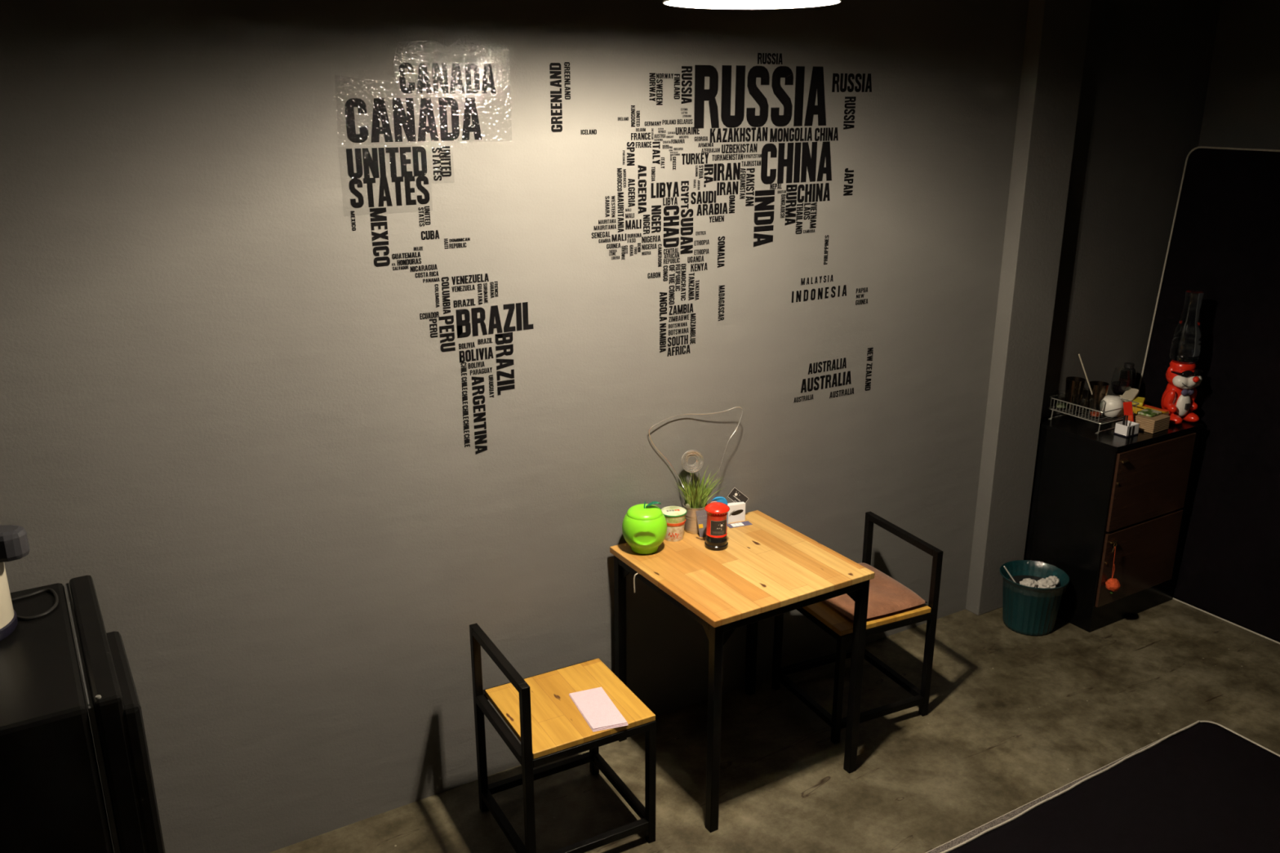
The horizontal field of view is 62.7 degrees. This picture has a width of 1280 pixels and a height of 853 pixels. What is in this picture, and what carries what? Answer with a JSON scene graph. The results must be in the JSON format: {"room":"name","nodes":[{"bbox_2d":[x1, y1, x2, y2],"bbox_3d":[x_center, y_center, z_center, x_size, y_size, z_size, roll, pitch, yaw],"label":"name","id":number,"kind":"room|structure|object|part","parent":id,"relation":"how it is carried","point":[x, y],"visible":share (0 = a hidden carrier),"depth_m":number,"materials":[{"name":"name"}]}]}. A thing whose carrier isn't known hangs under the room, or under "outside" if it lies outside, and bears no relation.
{"room":"dining area","nodes":[
{"label":"dining area","id":0,"kind":"room"},
{"bbox_2d":[0,0,1221,852],"bbox_3d":[-0.031,-0.370,3.447,6.090,3.050,0.100,-11,21,-30],"label":"wall","id":1,"kind":"structure","parent":0,"point":[219,412],"depth_m":3.17,"materials":[{"name":"grey paint"}]},
{"bbox_2d":[344,53,873,454],"bbox_3d":[0.044,-0.578,3.366,1.972,1.255,0.001,-11,21,-30],"label":"decal","id":2,"kind":"object","parent":1,"relation":"attached to","point":[401,118],"visible":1,"depth_m":3.32,"materials":[{"name":"black plastic"}]},
{"bbox_2d":[664,523,684,542],"bbox_3d":[0.115,0.351,3.619,0.082,0.070,0.082,-11,21,-30],"label":"label","id":3,"kind":"object","parent":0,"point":[675,531],"depth_m":3.59,"materials":[{"name":"white paper"}]},
{"bbox_2d":[269,599,1279,852],"bbox_3d":[1.191,1.742,2.016,6.090,0.100,4.800,-11,21,-30],"label":"floor","id":4,"kind":"structure","parent":0,"point":[1013,719],"depth_m":3.73,"materials":[{"name":"concrete"}]},
{"bbox_2d":[0,575,165,852],"bbox_3d":[-1.464,1.009,2.385,0.662,1.074,0.660,-11,21,-30],"label":"fridge","id":5,"kind":"object","parent":4,"relation":"on","point":[52,800],"visible":1,"depth_m":2.13,"materials":[{"name":"black metal"}]},
{"bbox_2d":[0,524,30,641],"bbox_3d":[-1.484,0.343,2.300,0.237,0.260,0.202,7,19,21],"label":"jug","id":6,"kind":"object","parent":5,"relation":"on","point":[14,541],"visible":1,"depth_m":2.31,"materials":[{"name":"white plastic"}]},
{"bbox_3d":[-1.397,0.257,2.301,0.103,0.068,0.078,-4,18,-11],"label":"spout","id":7,"kind":"part","parent":6,"relation":"part of","materials":[{"name":"grey plastic"}]},
{"bbox_2d":[11,588,58,620],"bbox_3d":[-1.427,0.420,2.476,0.102,0.008,0.152,-11,21,-30],"label":"power cable","id":8,"kind":"object","parent":5,"relation":"on","point":[56,598],"visible":0.94,"depth_m":2.50,"materials":[{"name":"black rubber"}]},
{"bbox_3d":[-1.229,0.943,2.514,0.052,1.020,0.660,-11,21,-30],"label":"door","id":9,"kind":"part","parent":5,"relation":"part of","materials":[{"name":"black metal"}]},
{"bbox_3d":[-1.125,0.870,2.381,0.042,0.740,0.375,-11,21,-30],"label":"door handle","id":10,"kind":"part","parent":5,"relation":"part of","materials":[{"name":"black ceramic"}]},
{"bbox_2d":[469,622,656,852],"bbox_3d":[-0.237,0.948,3.239,0.424,0.667,0.414,-10,20,-27],"label":"chair","id":11,"kind":"object","parent":4,"relation":"on","point":[539,709],"visible":0.98,"depth_m":3.18,"materials":[{"name":"black paint"}]},
{"bbox_3d":[-0.505,0.925,3.310,0.025,0.667,0.025,-10,20,-27],"label":"leg","id":12,"kind":"part","parent":11,"relation":"part of","materials":[{"name":"black paint"}]},
{"bbox_3d":[-0.411,0.897,3.122,0.025,0.025,0.364,-10,20,-27],"label":"seat rail","id":13,"kind":"part","parent":11,"relation":"part of","materials":[{"name":"black metal"}]},
{"bbox_3d":[-0.412,0.671,3.049,0.025,0.025,0.364,-10,20,-27],"label":"rail","id":14,"kind":"part","parent":11,"relation":"part of","materials":[{"name":"black metal"}]},
{"bbox_3d":[-0.317,1.029,2.985,0.025,0.667,0.025,-10,20,-27],"label":"leg","id":15,"kind":"part","parent":11,"relation":"part of","materials":[{"name":"black paint"}]},
{"bbox_3d":[-0.331,0.816,3.376,0.374,0.025,0.025,-10,20,-27],"label":"seat rail","id":16,"kind":"part","parent":11,"relation":"part of","materials":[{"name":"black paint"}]},
{"bbox_3d":[-0.218,0.848,3.202,0.396,0.019,0.378,-10,20,-27],"label":"seat","id":17,"kind":"part","parent":11,"relation":"part of","materials":[{"name":"brown wood"}]},
{"bbox_3d":[-0.143,0.920,3.051,0.374,0.025,0.025,-10,20,-27],"label":"seat rail","id":18,"kind":"part","parent":11,"relation":"part of","materials":[{"name":"black paint"}]},
{"bbox_3d":[-0.156,0.979,3.529,0.025,0.430,0.025,-10,20,-27],"label":"leg","id":19,"kind":"part","parent":11,"relation":"part of","materials":[{"name":"black paint"}]},
{"bbox_2d":[568,687,628,732],"bbox_3d":[-0.127,0.849,3.158,0.108,0.006,0.223,-7,19,-22],"label":"napkin","id":20,"kind":"object","parent":11,"relation":"on","point":[595,706],"visible":1,"depth_m":3.15,"materials":[{"name":"paper"}]},
{"bbox_3d":[0.032,1.083,3.205,0.025,0.430,0.025,-10,20,-27],"label":"leg","id":21,"kind":"part","parent":11,"relation":"part of","materials":[{"name":"black paint"}]},
{"bbox_2d":[609,510,875,832],"bbox_3d":[0.326,0.794,3.579,0.628,0.750,0.617,-11,21,-30],"label":"table","id":22,"kind":"object","parent":4,"relation":"on","point":[768,568],"visible":0.97,"depth_m":3.39,"materials":[{"name":"black paint"}]},
{"bbox_3d":[-0.068,0.777,3.671,0.031,0.728,0.031,-11,21,-30],"label":"leg","id":23,"kind":"part","parent":22,"relation":"part of","materials":[{"name":"black paint"}]},
{"bbox_2d":[633,573,639,592],"bbox_3d":[-0.010,0.511,3.432,0.023,0.072,0.011,-1,18,-4],"label":"hook","id":24,"kind":"object","parent":22,"relation":"hanging from","point":[636,574],"visible":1,"depth_m":3.43,"materials":[{"name":"white metal"}]},
{"bbox_2d":[622,501,666,554],"bbox_3d":[0.015,0.332,3.513,0.151,0.170,0.149,0,18,0],"label":"canister","id":25,"kind":"object","parent":22,"relation":"on","point":[644,526],"visible":1,"depth_m":3.46,"materials":[{"name":"plastic"}]},
{"bbox_3d":[0.015,0.280,3.495,0.119,0.022,0.119,0,18,0],"label":"lid","id":26,"kind":"part","parent":25,"relation":"part of","materials":[{"name":"plastic"}]},
{"bbox_3d":[0.079,0.519,3.334,0.031,0.030,0.535,-11,21,-30],"label":"rail","id":27,"kind":"part","parent":22,"relation":"part of","materials":[{"name":"black paint"}]},
{"bbox_2d":[661,506,686,542],"bbox_3d":[0.115,0.336,3.614,0.092,0.102,0.092,-4,18,-11],"label":"cup","id":28,"kind":"object","parent":22,"relation":"on","point":[675,516],"visible":0.8,"depth_m":3.58,"materials":[{"name":"paper"}]},
{"bbox_3d":[0.115,0.288,3.599,0.088,0.001,0.088,-4,18,-11],"label":"foil lid","id":29,"kind":"part","parent":28,"relation":"part of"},
{"bbox_2d":[673,467,723,533],"bbox_3d":[0.209,0.263,3.637,0.169,0.226,0.142,-11,21,-30],"label":"potted grass","id":30,"kind":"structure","parent":22,"relation":"on","point":[697,500],"depth_m":3.64,"materials":[{"name":"plant"}]},
{"bbox_3d":[0.159,0.235,3.611,0.004,0.122,0.037,10,20,29],"label":"grass blade","id":31,"kind":"part","parent":30,"relation":"part of","materials":[{"name":"green plant"}]},
{"bbox_3d":[0.167,0.236,3.618,0.021,0.115,0.003,-11,21,-30],"label":"grass blade","id":32,"kind":"part","parent":30,"relation":"part of","materials":[{"name":"green plant"}]},
{"bbox_3d":[0.178,0.247,3.609,0.028,0.101,0.018,-11,21,-30],"label":"grass blade","id":33,"kind":"part","parent":30,"relation":"part of","materials":[{"name":"green plant"}]},
{"bbox_2d":[648,406,742,497],"bbox_3d":[0.199,0.105,3.628,0.365,0.311,0.063,-8,20,-24],"label":"wire","id":34,"kind":"object","parent":30,"relation":"in","point":[687,455],"visible":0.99,"depth_m":3.61,"materials":[{"name":"metal"}]},
{"bbox_3d":[0.248,0.227,3.652,0.056,0.113,0.039,-11,21,-30],"label":"grass blade","id":35,"kind":"part","parent":30,"relation":"part of","materials":[{"name":"green plant"}]},
{"bbox_3d":[0.247,0.233,3.648,0.049,0.104,0.030,-11,21,-30],"label":"grass blade","id":36,"kind":"part","parent":30,"relation":"part of","materials":[{"name":"green plant"}]},
{"bbox_3d":[0.257,0.226,3.641,0.055,0.121,0.042,-11,21,-30],"label":"grass blade","id":37,"kind":"part","parent":30,"relation":"part of","materials":[{"name":"green plant"}]},
{"bbox_2d":[695,509,706,537],"bbox_3d":[0.221,0.336,3.631,0.055,0.098,0.021,-2,18,-5],"label":"card","id":38,"kind":"object","parent":22,"relation":"on","point":[701,515],"visible":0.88,"depth_m":3.63,"materials":[{"name":"grey paper"}]},
{"bbox_3d":[0.226,0.925,3.210,0.031,0.728,0.031,-11,21,-30],"label":"leg","id":39,"kind":"part","parent":22,"relation":"part of","materials":[{"name":"black paint"}]},
{"bbox_2d":[704,502,729,551],"bbox_3d":[0.259,0.332,3.540,0.085,0.155,0.085,-3,18,-11],"label":"tin","id":40,"kind":"object","parent":22,"relation":"on","point":[716,539],"visible":1,"depth_m":3.52,"materials":[{"name":"red metal"}]},
{"bbox_3d":[0.259,0.269,3.520,0.085,0.023,0.085,-3,18,-11],"label":"lid","id":41,"kind":"part","parent":40,"relation":"part of","materials":[{"name":"red metal"}]},
{"bbox_2d":[711,496,727,526],"bbox_3d":[0.275,0.306,3.671,0.062,0.125,0.024,-2,18,-5],"label":"packet","id":42,"kind":"object","parent":22,"relation":"on","point":[719,499],"visible":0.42,"depth_m":3.66,"materials":[{"name":"blue plastic"}]},
{"bbox_2d":[727,502,745,523],"bbox_3d":[0.341,0.307,3.764,0.068,0.066,0.024,-7,19,-21],"label":"box","id":43,"kind":"object","parent":22,"relation":"on","point":[736,513],"visible":0.94,"depth_m":3.75,"materials":[{"name":"white cardboard"}]},
{"bbox_2d":[731,509,743,515],"bbox_3d":[0.348,0.307,3.753,0.048,0.019,0.001,-7,19,-21],"label":"print","id":44,"kind":"object","parent":43,"relation":"attached to","point":[737,512],"depth_m":3.75},
{"bbox_2d":[727,486,749,503],"bbox_3d":[0.351,0.254,3.763,0.086,0.083,0.008,-3,18,-8],"label":"business card","id":45,"kind":"object","parent":43,"relation":"on","point":[735,495],"visible":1,"depth_m":3.76,"materials":[{"name":"black paper"}]},
{"bbox_2d":[727,520,752,528],"bbox_3d":[0.353,0.349,3.738,0.088,0.002,0.034,-7,19,-21],"label":"leaflet","id":46,"kind":"object","parent":22,"relation":"on","point":[747,522],"visible":0.97,"depth_m":3.74,"materials":[{"name":"white paper"}]},
{"bbox_3d":[0.346,0.349,3.735,0.044,0.001,0.026,-7,19,-21],"label":"printed panel","id":47,"kind":"part","parent":46,"relation":"part of","materials":[{"name":"white paper"}]},
{"bbox_3d":[0.425,0.685,3.956,0.031,0.728,0.031,-11,21,-30],"label":"leg","id":48,"kind":"part","parent":22,"relation":"part of","materials":[{"name":"black paint"}]},
{"bbox_3d":[0.472,0.546,3.246,0.546,0.030,0.031,-11,21,-30],"label":"rail","id":49,"kind":"part","parent":22,"relation":"part of","materials":[{"name":"black paint"}]},
{"bbox_3d":[0.719,0.833,3.495,0.031,0.728,0.031,-11,21,-30],"label":"leg","id":50,"kind":"part","parent":22,"relation":"part of","materials":[{"name":"black paint"}]},
{"bbox_2d":[771,511,943,744],"bbox_3d":[0.794,0.731,3.911,0.424,0.667,0.414,-8,20,-24],"label":"chair","id":51,"kind":"object","parent":4,"relation":"on","point":[839,626],"visible":0.75,"depth_m":3.81,"materials":[{"name":"black paint"}]},
{"bbox_3d":[0.530,0.817,4.031,0.025,0.430,0.025,-8,20,-24],"label":"leg","id":52,"kind":"part","parent":51,"relation":"part of","materials":[{"name":"black paint"}]},
{"bbox_3d":[0.614,0.678,3.803,0.025,0.025,0.364,-8,20,-24],"label":"seat rail","id":53,"kind":"part","parent":51,"relation":"part of","materials":[{"name":"black paint"}]},
{"bbox_3d":[0.699,0.924,3.698,0.025,0.430,0.025,-8,20,-24],"label":"leg","id":54,"kind":"part","parent":51,"relation":"part of","materials":[{"name":"black paint"}]},
{"bbox_3d":[0.784,0.634,3.867,0.396,0.019,0.393,-8,20,-24],"label":"seat","id":55,"kind":"part","parent":51,"relation":"part of","materials":[{"name":"brown wood"}]},
{"bbox_3d":[0.889,0.651,4.160,0.025,0.667,0.025,-8,20,-24],"label":"leg","id":56,"kind":"part","parent":51,"relation":"part of","materials":[{"name":"black paint"}]},
{"bbox_2d":[824,562,926,621],"bbox_3d":[0.810,0.600,3.875,0.334,0.041,0.380,-8,20,-24],"label":"seat cushion","id":57,"kind":"object","parent":51,"relation":"on","point":[886,595],"visible":0.55,"depth_m":3.77,"materials":[{"name":"brown fabric"}]},
{"bbox_3d":[0.878,0.705,3.719,0.374,0.025,0.025,-8,20,-24],"label":"seat rail","id":58,"kind":"part","parent":51,"relation":"part of","materials":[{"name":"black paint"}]},
{"bbox_3d":[0.973,0.399,3.896,0.025,0.025,0.364,-8,20,-24],"label":"rail","id":59,"kind":"part","parent":51,"relation":"part of","materials":[{"name":"black metal"}]},
{"bbox_3d":[1.058,0.758,3.827,0.025,0.667,0.025,-8,20,-24],"label":"leg","id":60,"kind":"part","parent":51,"relation":"part of","materials":[{"name":"black paint"}]},
{"bbox_2d":[1000,560,1069,635],"bbox_3d":[1.691,0.747,4.542,0.288,0.248,0.288,-11,21,-30],"label":"waste bin","id":61,"kind":"object","parent":4,"relation":"on","point":[1026,610],"visible":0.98,"depth_m":4.48,"materials":[{"name":"teal plastic"}]},
{"bbox_2d":[1004,565,1015,582],"bbox_3d":[1.576,0.639,4.459,0.091,0.116,0.006,-6,19,-17],"label":"straw","id":62,"kind":"object","parent":61,"relation":"in","point":[1004,566],"visible":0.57,"depth_m":4.45,"materials":[{"name":"white plastic"}]},
{"bbox_2d":[1019,577,1038,587],"bbox_3d":[1.650,0.674,4.467,0.083,0.058,0.074,-11,21,-30],"label":"crumpled tissue","id":63,"kind":"object","parent":61,"relation":"on","point":[1028,582],"visible":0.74,"depth_m":4.45,"materials":[{"name":"white paper"}]},
{"bbox_2d":[1036,577,1056,588],"bbox_3d":[1.726,0.675,4.464,0.084,0.058,0.073,-11,21,-30],"label":"crumpled tissue","id":64,"kind":"object","parent":61,"relation":"on","point":[1048,583],"visible":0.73,"depth_m":4.45,"materials":[{"name":"white paper"}]},
{"bbox_2d":[1045,575,1059,584],"bbox_3d":[1.768,0.661,4.506,0.061,0.043,0.053,-2,18,-6],"label":"crumpled tissue","id":65,"kind":"object","parent":61,"relation":"on","point":[1055,579],"visible":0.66,"depth_m":4.49,"materials":[{"name":"white paper"}]},
{"bbox_2d":[925,720,1279,852],"bbox_3d":[1.385,1.351,2.878,2.008,0.107,0.951,-11,21,-30],"label":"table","id":66,"kind":"object","parent":4,"relation":"on","point":[1203,786],"visible":1,"depth_m":3.25,"materials":[{"name":"black fabric"}]},
{"bbox_2d":[1023,408,1204,632],"bbox_3d":[2.079,0.386,4.693,0.596,0.845,0.444,-11,21,-30],"label":"base cabinet","id":67,"kind":"object","parent":4,"relation":"on","point":[1092,492],"visible":0.94,"depth_m":4.51,"materials":[{"name":"black laminate"}]},
{"bbox_2d":[1048,388,1139,433],"bbox_3d":[1.968,-0.068,4.570,0.268,0.100,0.277,-11,21,-30],"label":"wire rack","id":68,"kind":"object","parent":67,"relation":"on","point":[1086,407],"visible":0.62,"depth_m":4.50,"materials":[{"name":"silver metal"}]},
{"bbox_2d":[1054,390,1070,409],"bbox_3d":[1.846,-0.115,4.599,0.062,0.072,0.062,-11,21,-30],"label":"drinking glass","id":69,"kind":"object","parent":68,"relation":"in","point":[1060,394],"visible":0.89,"depth_m":4.58,"materials":[{"name":"white"}]},
{"bbox_2d":[1065,376,1085,408],"bbox_3d":[1.903,-0.147,4.606,0.080,0.128,0.080,-11,21,-30],"label":"tumbler","id":70,"kind":"object","parent":68,"relation":"on","point":[1073,385],"visible":0.7,"depth_m":4.57,"materials":[{"name":"glass"}]},
{"bbox_2d":[1071,394,1087,413],"bbox_3d":[1.894,-0.095,4.537,0.062,0.072,0.062,-11,21,-30],"label":"drinking glass","id":71,"kind":"object","parent":68,"relation":"in","point":[1077,399],"visible":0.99,"depth_m":4.52,"materials":[{"name":"white"}]},
{"bbox_3d":[1.968,-0.066,4.571,0.255,0.005,0.277,-11,21,-30],"label":"rail","id":72,"kind":"part","parent":68,"relation":"part of","materials":[{"name":"silver metal"}]},
{"bbox_3d":[1.968,-0.113,4.555,0.255,0.005,0.277,-11,21,-30],"label":"rail","id":73,"kind":"part","parent":68,"relation":"part of","materials":[{"name":"silver metal"}]},
{"bbox_2d":[1088,398,1105,418],"bbox_3d":[1.944,-0.076,4.477,0.062,0.072,0.062,-11,21,-30],"label":"drinking glass","id":74,"kind":"object","parent":68,"relation":"in","point":[1096,404],"visible":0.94,"depth_m":4.46,"materials":[{"name":"white"}]},
{"bbox_2d":[1087,381,1109,410],"bbox_3d":[1.984,-0.129,4.558,0.082,0.122,0.082,-11,21,-30],"label":"tumbler","id":75,"kind":"object","parent":68,"relation":"on","point":[1100,389],"visible":0.54,"depth_m":4.52,"materials":[{"name":"glass"}]},
{"bbox_2d":[1078,354,1092,395],"bbox_3d":[1.919,-0.193,4.500,0.166,0.260,0.006,-10,20,-28],"label":"straw","id":76,"kind":"object","parent":75,"relation":"in","point":[1078,354],"visible":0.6,"depth_m":4.48,"materials":[{"name":"beige paper"}]},
{"bbox_2d":[1102,395,1123,417],"bbox_3d":[2.018,-0.088,4.492,0.092,0.086,0.092,-11,21,-30],"label":"jar","id":77,"kind":"object","parent":68,"relation":"in","point":[1112,402],"visible":0.95,"depth_m":4.46,"materials":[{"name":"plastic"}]},
{"bbox_2d":[1105,542,1120,594],"bbox_3d":[1.997,0.598,4.414,0.061,0.232,0.061,-11,21,-30],"label":"keychain","id":78,"kind":"object","parent":67,"relation":"hanging from","point":[1113,584],"visible":1,"depth_m":4.42,"materials":[{"name":"red metal"}]},
{"bbox_3d":[1.979,0.481,4.394,0.040,0.008,0.012,-11,21,-30],"label":"door handle","id":79,"kind":"part","parent":67,"relation":"part of","materials":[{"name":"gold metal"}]},
{"bbox_2d":[1114,395,1128,417],"bbox_3d":[2.127,-0.089,4.651,0.070,0.085,0.070,-11,21,-30],"label":"cup","id":80,"kind":"object","parent":67,"relation":"on","point":[1120,396],"visible":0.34,"depth_m":4.64,"materials":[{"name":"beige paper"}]},
{"bbox_2d":[1120,388,1138,400],"bbox_3d":[2.172,-0.141,4.656,0.052,0.032,0.118,14,22,36],"label":"paper sleeve","id":81,"kind":"object","parent":80,"relation":"on","point":[1131,394],"visible":0.84,"depth_m":4.65,"materials":[{"name":"white paper"}]},
{"bbox_2d":[1111,367,1132,395],"bbox_3d":[2.160,-0.167,4.721,0.089,0.190,0.089,-11,21,-30],"label":"wine glass","id":82,"kind":"object","parent":67,"relation":"on","point":[1122,379],"visible":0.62,"depth_m":4.68,"materials":[{"name":"clear glass"}]},
{"bbox_3d":[1.978,0.142,4.285,0.040,0.008,0.012,-11,21,-30],"label":"door handle","id":83,"kind":"part","parent":67,"relation":"part of","materials":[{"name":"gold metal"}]},
{"bbox_2d":[1113,420,1139,437],"bbox_3d":[2.041,0.009,4.405,0.077,0.048,0.061,-11,21,-30],"label":"box","id":84,"kind":"object","parent":67,"relation":"on","point":[1131,429],"visible":0.95,"depth_m":4.39,"materials":[{"name":"white plastic"}]},
{"bbox_2d":[1128,426,1134,435],"bbox_3d":[2.046,0.018,4.374,0.036,0.038,0.001,-11,21,-30],"label":"print","id":85,"kind":"object","parent":84,"relation":"on","point":[1131,428],"depth_m":4.37},
{"bbox_2d":[1123,401,1133,422],"bbox_3d":[2.068,-0.046,4.446,0.061,0.130,0.023,-6,19,-17],"label":"sachet","id":86,"kind":"object","parent":67,"relation":"on","point":[1127,406],"visible":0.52,"depth_m":4.43,"materials":[{"name":"paper"}]},
{"bbox_2d":[1125,415,1132,421],"bbox_3d":[2.072,-0.028,4.450,0.032,0.044,0.007,6,19,18],"label":"print","id":87,"kind":"object","parent":86,"relation":"attached to","point":[1130,417],"depth_m":4.45},
{"bbox_2d":[1123,362,1136,388],"bbox_3d":[2.226,-0.196,4.807,0.069,0.193,0.069,-11,21,-30],"label":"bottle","id":88,"kind":"object","parent":67,"relation":"on","point":[1129,365],"visible":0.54,"depth_m":4.77,"materials":[{"name":"black glass"}]},
{"bbox_3d":[2.168,0.569,4.558,0.524,0.336,0.012,-11,21,-30],"label":"door","id":89,"kind":"part","parent":67,"relation":"part of","materials":[{"name":"brown laminate"}]},
{"bbox_2d":[1132,404,1169,415],"bbox_3d":[2.202,-0.060,4.595,0.049,0.062,0.202,-11,21,-30],"label":"box","id":90,"kind":"object","parent":67,"relation":"on","point":[1144,406],"visible":0.24,"depth_m":4.57,"materials":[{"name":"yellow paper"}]},
{"bbox_2d":[1132,396,1145,406],"bbox_3d":[2.196,-0.111,4.627,0.044,0.016,0.100,10,20,28],"label":"packet","id":91,"kind":"object","parent":90,"relation":"on","point":[1137,399],"visible":0.8,"depth_m":4.61,"materials":[{"name":"yellow plastic"}]},
{"bbox_3d":[2.168,0.233,4.450,0.524,0.345,0.012,-11,21,-30],"label":"door","id":92,"kind":"part","parent":67,"relation":"part of","materials":[{"name":"brown laminate"}]},
{"bbox_2d":[1133,413,1170,433],"bbox_3d":[2.175,-0.020,4.480,0.124,0.057,0.105,-12,21,-33],"label":"napkin stack","id":93,"kind":"object","parent":67,"relation":"on","point":[1161,422],"visible":0.77,"depth_m":4.44,"materials":[{"name":"brown paper"}]},
{"bbox_2d":[1137,408,1161,417],"bbox_3d":[2.177,-0.059,4.490,0.090,0.009,0.070,-13,22,-35],"label":"packet","id":94,"kind":"object","parent":93,"relation":"on","point":[1147,412],"visible":1,"depth_m":4.48,"materials":[{"name":"green plastic"}]},
{"bbox_2d":[1160,360,1203,424],"bbox_3d":[2.342,-0.148,4.547,0.154,0.264,0.155,-6,19,-18],"label":"figurine","id":95,"kind":"object","parent":67,"relation":"on","point":[1179,397],"visible":0.94,"depth_m":4.52,"materials":[{"name":"red ceramic"}]},
{"bbox_2d":[1169,360,1196,369],"bbox_3d":[2.338,-0.267,4.523,0.104,0.022,0.104,-6,19,-18],"label":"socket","id":96,"kind":"object","parent":95,"relation":"attached to","point":[1173,366],"depth_m":4.49,"materials":[{"name":"red ceramic"}]},
{"bbox_2d":[1169,290,1204,364],"bbox_3d":[2.338,-0.423,4.473,0.115,0.306,0.115,-11,21,-30],"label":"water bottle","id":97,"kind":"object","parent":95,"relation":"on","point":[1186,342],"visible":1,"depth_m":4.44,"materials":[{"name":"clear glass"}]},
{"bbox_2d":[1184,403,1190,409],"bbox_3d":[2.356,-0.087,4.524,0.022,0.026,0.014,-6,19,-18],"label":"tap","id":98,"kind":"object","parent":95,"relation":"on","point":[1187,406],"depth_m":4.52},
{"bbox_2d":[1137,146,1279,644],"bbox_3d":[2.606,-0.151,4.507,0.285,1.998,0.928,-11,21,-30],"label":"blackboard","id":99,"kind":"object","parent":4,"relation":"on","point":[1224,244],"visible":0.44,"depth_m":4.52,"materials":[{"name":"black fabric"}]},
{"bbox_2d":[965,0,1091,615],"bbox_3d":[1.594,-0.643,4.291,0.267,3.050,0.075,-11,21,-30],"label":"pillar","id":100,"kind":"structure","parent":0,"point":[1056,33],"depth_m":4.27,"materials":[{"name":"paint"}]},
{"bbox_2d":[1198,0,1279,149],"bbox_3d":[3.775,-0.222,2.975,0.100,3.050,4.700,-11,21,-30],"label":"wall","id":101,"kind":"structure","parent":0,"point":[1242,109],"depth_m":4.50,"materials":[{"name":"grey paint"}]},
{"bbox_3d":[1.188,-1.258,1.054,6.090,0.100,4.800,-11,21,-30],"label":"ceiling","id":102,"kind":"structure","parent":0,"visible":0},
{"bbox_2d":[662,0,841,8],"bbox_3d":[0.246,-1.241,2.223,0.392,0.645,0.392,-11,21,-30],"label":"pendant lamp","id":103,"kind":"object","parent":102,"relation":"hanging from","point":[704,4],"visible":1,"depth_m":2.47,"materials":[{"name":"white ceramic"}]},
{"bbox_3d":[0.246,-0.981,2.306,0.062,0.100,0.062,-11,21,-30],"label":"bulb","id":104,"kind":"part","parent":103,"relation":"part of","materials":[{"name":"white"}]}
]}

